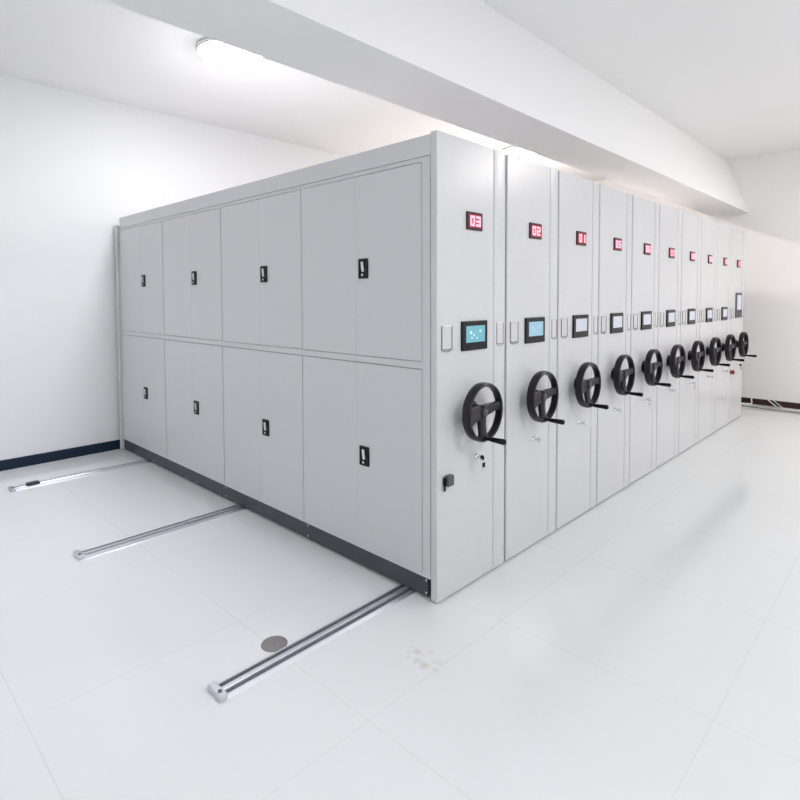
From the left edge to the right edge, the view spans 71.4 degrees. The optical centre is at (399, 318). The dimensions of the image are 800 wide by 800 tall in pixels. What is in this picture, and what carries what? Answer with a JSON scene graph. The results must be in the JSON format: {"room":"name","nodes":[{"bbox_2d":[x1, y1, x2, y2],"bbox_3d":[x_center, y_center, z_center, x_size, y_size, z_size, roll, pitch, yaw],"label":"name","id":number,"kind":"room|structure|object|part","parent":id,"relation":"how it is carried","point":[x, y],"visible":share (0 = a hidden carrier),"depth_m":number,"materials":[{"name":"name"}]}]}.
{"room":"archive storage room","nodes":[
{"label":"archive storage room","id":0,"kind":"room"},
{"bbox_2d":[0,75,345,460],"bbox_3d":[-2.374,-0.455,6.313,0.150,3.530,12.930,2,3,44],"label":"wall","id":1,"kind":"structure","parent":0,"point":[73,164],"depth_m":5.39,"materials":[{"name":"white paint"}]},
{"bbox_2d":[0,439,119,470],"bbox_3d":[-2.314,1.264,6.320,0.012,0.095,12.618,2,3,44],"label":"baseboard","id":2,"kind":"structure","parent":1,"relation":"attached to","point":[24,461],"depth_m":5.32,"materials":[{"name":"blue"}]},
{"bbox_2d":[0,404,799,799],"bbox_3d":[1.094,1.501,3.063,9.750,0.154,12.930,2,3,44],"label":"floor","id":3,"kind":"structure","parent":0,"point":[646,646],"depth_m":2.44,"materials":[{"name":"white tile"}]},
{"bbox_2d":[8,459,151,491],"bbox_3d":[-0.665,1.261,7.072,0.106,0.030,7.172,2,3,44],"label":"rail","id":4,"kind":"object","parent":3,"relation":"on","point":[32,484],"visible":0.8,"depth_m":4.81,"materials":[{"name":"grey metal"}]},
{"bbox_2d":[73,504,246,559],"bbox_3d":[0.547,1.303,5.910,0.106,0.029,7.172,2,3,44],"label":"rail","id":5,"kind":"object","parent":3,"relation":"on","point":[78,554],"visible":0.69,"depth_m":3.65,"materials":[{"name":"grey metal"}]},
{"bbox_2d":[207,584,416,702],"bbox_3d":[1.759,1.345,4.747,0.106,0.029,7.172,2,3,44],"label":"rail","id":6,"kind":"object","parent":3,"relation":"on","point":[231,686],"visible":0.66,"depth_m":2.46,"materials":[{"name":"grey metal"}]},
{"bbox_2d":[115,130,506,602],"bbox_3d":[-1.050,0.198,4.340,4.428,2.352,0.633,2,3,44],"label":"shelving unit","id":7,"kind":"object","parent":6,"relation":"on","point":[318,349],"visible":1,"depth_m":3.25,"materials":[{"name":"grey paint"}]},
{"bbox_3d":[-2.638,0.186,5.857,0.035,2.267,0.621,2,3,44],"label":"panel","id":8,"kind":"part","parent":7,"relation":"part of","materials":[{"name":"grey paint"}]},
{"bbox_3d":[-2.620,-0.378,5.429,0.508,1.000,0.012,2,3,44],"label":"door","id":9,"kind":"part","parent":7,"relation":"part of","materials":[{"name":"grey paint"}]},
{"bbox_3d":[-2.617,0.689,5.471,0.508,1.048,0.012,2,3,44],"label":"door","id":10,"kind":"part","parent":7,"relation":"part of","materials":[{"name":"grey paint"}]},
{"bbox_3d":[-2.400,-0.355,5.199,0.076,0.110,0.016,2,3,44],"label":"door handle","id":11,"kind":"part","parent":7,"relation":"part of","materials":[{"name":"black plastic"}]},
{"bbox_3d":[-2.397,0.698,5.240,0.076,0.110,0.016,2,3,44],"label":"door handle","id":12,"kind":"part","parent":7,"relation":"part of","materials":[{"name":"black plastic"}]},
{"bbox_3d":[-2.263,-0.366,5.087,0.480,1.000,0.012,2,3,44],"label":"door","id":13,"kind":"part","parent":7,"relation":"part of","materials":[{"name":"grey paint"}]},
{"bbox_3d":[-2.260,0.701,5.128,0.480,1.048,0.012,2,3,44],"label":"door","id":14,"kind":"part","parent":7,"relation":"part of","materials":[{"name":"grey paint"}]},
{"bbox_3d":[-1.886,-0.353,4.725,0.509,1.000,0.012,2,3,44],"label":"door","id":15,"kind":"part","parent":7,"relation":"part of","materials":[{"name":"grey paint"}]},
{"bbox_3d":[-1.883,0.714,4.767,0.509,1.048,0.012,2,3,44],"label":"door","id":16,"kind":"part","parent":7,"relation":"part of","materials":[{"name":"grey paint"}]},
{"bbox_3d":[-1.666,-0.330,4.495,0.076,0.110,0.016,2,3,44],"label":"door handle","id":17,"kind":"part","parent":7,"relation":"part of","materials":[{"name":"black plastic"}]},
{"bbox_3d":[-1.663,0.723,4.536,0.076,0.110,0.016,2,3,44],"label":"door handle","id":18,"kind":"part","parent":7,"relation":"part of","materials":[{"name":"black plastic"}]},
{"bbox_3d":[-1.525,-0.340,4.378,0.493,1.000,0.012,2,3,44],"label":"door","id":19,"kind":"part","parent":7,"relation":"part of","materials":[{"name":"grey paint"}]},
{"bbox_3d":[-1.521,0.726,4.420,0.493,1.048,0.012,2,3,44],"label":"door","id":20,"kind":"part","parent":7,"relation":"part of","materials":[{"name":"grey paint"}]},
{"bbox_3d":[-1.147,-0.327,4.016,0.499,1.000,0.012,2,3,44],"label":"door","id":21,"kind":"part","parent":7,"relation":"part of","materials":[{"name":"grey paint"}]},
{"bbox_3d":[-1.143,0.739,4.058,0.499,1.048,0.012,2,3,44],"label":"door","id":22,"kind":"part","parent":7,"relation":"part of","materials":[{"name":"grey paint"}]},
{"bbox_3d":[-0.930,-0.305,3.789,0.076,0.110,0.016,2,3,44],"label":"door handle","id":23,"kind":"part","parent":7,"relation":"part of","materials":[{"name":"black plastic"}]},
{"bbox_3d":[-0.927,0.749,3.830,0.076,0.110,0.016,2,3,44],"label":"door handle","id":24,"kind":"part","parent":7,"relation":"part of","materials":[{"name":"black plastic"}]},
{"bbox_3d":[-0.792,-0.315,3.676,0.483,1.000,0.012,2,3,44],"label":"door","id":25,"kind":"part","parent":7,"relation":"part of","materials":[{"name":"grey paint"}]},
{"bbox_3d":[-0.789,0.751,3.717,0.483,1.048,0.012,2,3,44],"label":"door","id":26,"kind":"part","parent":7,"relation":"part of","materials":[{"name":"grey paint"}]},
{"bbox_3d":[-0.421,-0.302,3.319,0.491,1.000,0.012,2,3,44],"label":"door","id":27,"kind":"part","parent":7,"relation":"part of","materials":[{"name":"grey paint"}]},
{"bbox_3d":[-0.417,0.764,3.361,0.491,1.048,0.012,2,3,44],"label":"door","id":28,"kind":"part","parent":7,"relation":"part of","materials":[{"name":"grey paint"}]},
{"bbox_3d":[-0.207,-0.280,3.095,0.076,0.110,0.016,2,3,44],"label":"door handle","id":29,"kind":"part","parent":7,"relation":"part of","materials":[{"name":"black plastic"}]},
{"bbox_3d":[-0.204,0.773,3.137,0.076,0.110,0.016,2,3,44],"label":"door handle","id":30,"kind":"part","parent":7,"relation":"part of","materials":[{"name":"black plastic"}]},
{"bbox_3d":[-0.066,-0.290,2.979,0.492,1.000,0.012,2,3,44],"label":"door","id":31,"kind":"part","parent":7,"relation":"part of","materials":[{"name":"grey paint"}]},
{"bbox_3d":[-0.062,0.776,3.020,0.492,1.048,0.012,2,3,44],"label":"door","id":32,"kind":"part","parent":7,"relation":"part of","materials":[{"name":"grey paint"}]},
{"bbox_3d":[0.380,0.246,2.986,0.043,2.352,0.606,2,3,44],"label":"panel","id":33,"kind":"part","parent":7,"relation":"part of","materials":[{"name":"grey paint"}]},
{"bbox_3d":[0.403,0.079,2.959,0.002,0.087,0.166,2,3,44],"label":"screen glass","id":34,"kind":"part","parent":7,"relation":"part of","materials":[{"name":"teal glass"}]},
{"bbox_3d":[0.489,0.623,2.854,0.127,0.031,0.031,2,3,44],"label":"crank handle","id":35,"kind":"part","parent":7,"relation":"part of","materials":[{"name":"black plastic"}]},
{"bbox_2d":[504,154,564,560],"bbox_3d":[-0.614,0.178,4.794,4.426,2.352,0.595,2,3,44],"label":"shelving unit","id":36,"kind":"object","parent":6,"relation":"on","point":[531,392],"visible":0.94,"depth_m":3.37,"materials":[{"name":"grey paint"}]},
{"bbox_3d":[0.834,0.060,3.408,0.002,0.087,0.166,2,3,44],"label":"screen glass","id":37,"kind":"part","parent":36,"relation":"part of","materials":[{"name":"teal glass"}]},
{"bbox_3d":[0.916,0.604,3.298,0.127,0.031,0.031,2,3,44],"label":"crank handle","id":38,"kind":"part","parent":36,"relation":"part of","materials":[{"name":"black plastic"}]},
{"bbox_2d":[555,171,608,528],"bbox_3d":[-0.193,0.160,5.232,4.426,2.352,0.595,2,3,44],"label":"shelving unit","id":39,"kind":"object","parent":6,"relation":"on","point":[578,373],"visible":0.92,"depth_m":3.81,"materials":[{"name":"grey paint"}]},
{"bbox_3d":[1.255,0.042,3.847,0.002,0.087,0.166,2,3,44],"label":"screen glass","id":40,"kind":"part","parent":39,"relation":"part of","materials":[{"name":"grey glass"}]},
{"bbox_3d":[1.338,0.586,3.736,0.127,0.031,0.031,2,3,44],"label":"crank handle","id":41,"kind":"part","parent":39,"relation":"part of","materials":[{"name":"black plastic"}]},
{"bbox_2d":[596,184,642,503],"bbox_3d":[0.229,0.141,5.671,4.426,2.352,0.595,2,3,44],"label":"shelving unit","id":42,"kind":"object","parent":3,"relation":"on","point":[615,364],"visible":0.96,"depth_m":4.25,"materials":[{"name":"grey paint"}]},
{"bbox_3d":[1.677,0.023,4.285,0.002,0.087,0.166,2,3,44],"label":"screen glass","id":43,"kind":"part","parent":42,"relation":"part of","materials":[{"name":"grey glass"}]},
{"bbox_3d":[1.759,0.562,4.175,0.127,0.031,0.031,2,3,44],"label":"crank handle","id":44,"kind":"part","parent":42,"relation":"part of","materials":[{"name":"black plastic"}]},
{"bbox_2d":[629,195,670,483],"bbox_3d":[0.650,0.123,6.109,4.426,2.352,0.595,2,3,44],"label":"shelving unit","id":45,"kind":"object","parent":3,"relation":"on","point":[648,363],"visible":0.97,"depth_m":4.69,"materials":[{"name":"grey paint"}]},
{"bbox_3d":[2.098,0.005,4.724,0.002,0.087,0.166,2,3,44],"label":"screen glass","id":46,"kind":"part","parent":45,"relation":"part of","materials":[{"name":"grey glass"}]},
{"bbox_3d":[2.180,0.544,4.614,0.127,0.031,0.031,2,3,44],"label":"crank handle","id":47,"kind":"part","parent":45,"relation":"part of","materials":[{"name":"black plastic"}]},
{"bbox_2d":[656,204,693,467],"bbox_3d":[1.072,0.104,6.548,4.426,2.352,0.595,2,3,44],"label":"shelving unit","id":48,"kind":"object","parent":3,"relation":"on","point":[673,355],"visible":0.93,"depth_m":5.14,"materials":[{"name":"grey paint"}]},
{"bbox_3d":[2.492,0.153,5.185,0.043,2.352,0.594,2,3,44],"label":"panel","id":49,"kind":"part","parent":48,"relation":"part of","materials":[{"name":"grey paint"}]},
{"bbox_3d":[2.519,-0.014,5.162,0.002,0.087,0.166,2,3,44],"label":"screen glass","id":50,"kind":"part","parent":48,"relation":"part of","materials":[{"name":"grey glass"}]},
{"bbox_3d":[2.602,0.525,5.052,0.127,0.031,0.031,2,3,44],"label":"crank handle","id":51,"kind":"part","parent":48,"relation":"part of","materials":[{"name":"black plastic"}]},
{"bbox_2d":[678,212,713,453],"bbox_3d":[1.493,0.086,6.987,4.426,2.352,0.595,2,3,44],"label":"shelving unit","id":52,"kind":"object","parent":3,"relation":"on","point":[691,224],"visible":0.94,"depth_m":5.57,"materials":[{"name":"grey paint"}]},
{"bbox_3d":[2.913,0.135,5.623,0.043,2.352,0.594,2,3,44],"label":"panel","id":53,"kind":"part","parent":52,"relation":"part of","materials":[{"name":"grey paint"}]},
{"bbox_3d":[2.941,-0.032,5.601,0.002,0.087,0.166,2,3,44],"label":"screen glass","id":54,"kind":"part","parent":52,"relation":"part of","materials":[{"name":"grey glass"}]},
{"bbox_3d":[3.023,0.507,5.491,0.127,0.031,0.031,2,3,44],"label":"crank handle","id":55,"kind":"part","parent":52,"relation":"part of","materials":[{"name":"black plastic"}]},
{"bbox_2d":[697,218,729,441],"bbox_3d":[1.915,0.067,7.425,4.426,2.352,0.595,2,3,44],"label":"shelving unit","id":56,"kind":"object","parent":3,"relation":"on","point":[709,229],"visible":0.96,"depth_m":6.01,"materials":[{"name":"grey paint"}]},
{"bbox_3d":[3.335,0.116,6.062,0.043,2.352,0.594,2,3,44],"label":"panel","id":57,"kind":"part","parent":56,"relation":"part of","materials":[{"name":"grey paint"}]},
{"bbox_3d":[3.362,-0.051,6.040,0.002,0.087,0.166,2,3,44],"label":"screen glass","id":58,"kind":"part","parent":56,"relation":"part of","materials":[{"name":"grey glass"}]},
{"bbox_2d":[714,223,743,431],"bbox_3d":[2.336,0.049,7.864,4.426,2.352,0.595,2,3,44],"label":"shelving unit","id":59,"kind":"object","parent":3,"relation":"on","point":[724,242],"visible":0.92,"depth_m":6.46,"materials":[{"name":"grey paint"}]},
{"bbox_3d":[3.756,0.097,6.500,0.043,2.352,0.594,2,3,44],"label":"panel","id":60,"kind":"part","parent":59,"relation":"part of","materials":[{"name":"grey paint"}]},
{"bbox_3d":[3.784,-0.069,6.478,0.002,0.087,0.166,2,3,44],"label":"screen glass","id":61,"kind":"part","parent":59,"relation":"part of","materials":[{"name":"grey glass"}]},
{"bbox_2d":[728,228,756,422],"bbox_3d":[2.757,0.030,8.302,4.426,2.352,0.595,2,3,44],"label":"shelving unit","id":62,"kind":"object","parent":3,"relation":"on","point":[738,237],"visible":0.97,"depth_m":6.89,"materials":[{"name":"grey paint"}]},
{"bbox_3d":[4.178,0.079,6.939,0.043,2.352,0.594,2,3,44],"label":"panel","id":63,"kind":"part","parent":62,"relation":"part of","materials":[{"name":"grey paint"}]},
{"bbox_3d":[4.229,-0.205,6.937,0.002,0.180,0.200,2,3,44],"label":"screen glass","id":64,"kind":"part","parent":62,"relation":"part of","materials":[{"name":"grey glass"}]},
{"bbox_2d":[742,405,799,413],"bbox_3d":[5.338,1.242,7.270,0.065,0.014,1.563,-2,3,-43],"label":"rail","id":65,"kind":"object","parent":3,"relation":"on","point":[742,405],"visible":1,"depth_m":7.56,"materials":[{"name":"plastic"}]},
{"bbox_2d":[767,399,799,411],"bbox_3d":[5.377,1.191,7.462,0.104,0.102,0.881,-2,3,-33],"label":"cable","id":66,"kind":"object","parent":3,"relation":"on","point":[767,399],"visible":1,"depth_m":7.62,"materials":[{"name":"white plastic"}]},
{"bbox_2d":[0,0,799,180],"bbox_3d":[1.082,-2.175,2.919,9.750,0.150,12.930,2,3,44],"label":"ceiling","id":67,"kind":"structure","parent":0,"point":[725,74],"depth_m":4.86,"materials":[{"name":"white paint"}]},
{"bbox_2d":[196,38,263,67],"bbox_3d":[-1.361,-2.119,4.471,0.524,0.067,0.524,2,3,44],"label":"ceiling light","id":68,"kind":"object","parent":67,"relation":"attached to","point":[212,51],"visible":0.7,"depth_m":4.42,"materials":[{"name":"white plastic"}]},
{"bbox_2d":[502,146,534,156],"bbox_3d":[1.633,-2.247,7.500,0.524,0.067,0.524,2,3,44],"label":"ceiling light","id":69,"kind":"object","parent":67,"relation":"attached to","point":[512,150],"visible":0.51,"depth_m":7.41,"materials":[{"name":"white plastic"}]},
{"bbox_2d":[592,149,799,402],"bbox_3d":[5.513,-0.531,7.596,9.450,3.530,0.150,2,3,44],"label":"wall","id":70,"kind":"structure","parent":0,"point":[768,185],"depth_m":7.81,"materials":[{"name":"white paint"}]},
{"bbox_2d":[102,0,747,215],"bbox_3d":[0.437,-1.726,3.558,0.477,0.793,12.630,2,3,44],"label":"beam","id":71,"kind":"structure","parent":70,"relation":"attached to","point":[465,64],"depth_m":3.49,"materials":[{"name":"white paint"}]},
{"bbox_2d":[741,397,799,408],"bbox_3d":[5.459,1.194,7.610,9.438,0.082,0.012,2,3,44],"label":"baseboard","id":72,"kind":"structure","parent":70,"relation":"attached to","point":[792,405],"depth_m":7.84,"materials":[{"name":"brown"}]}
]}

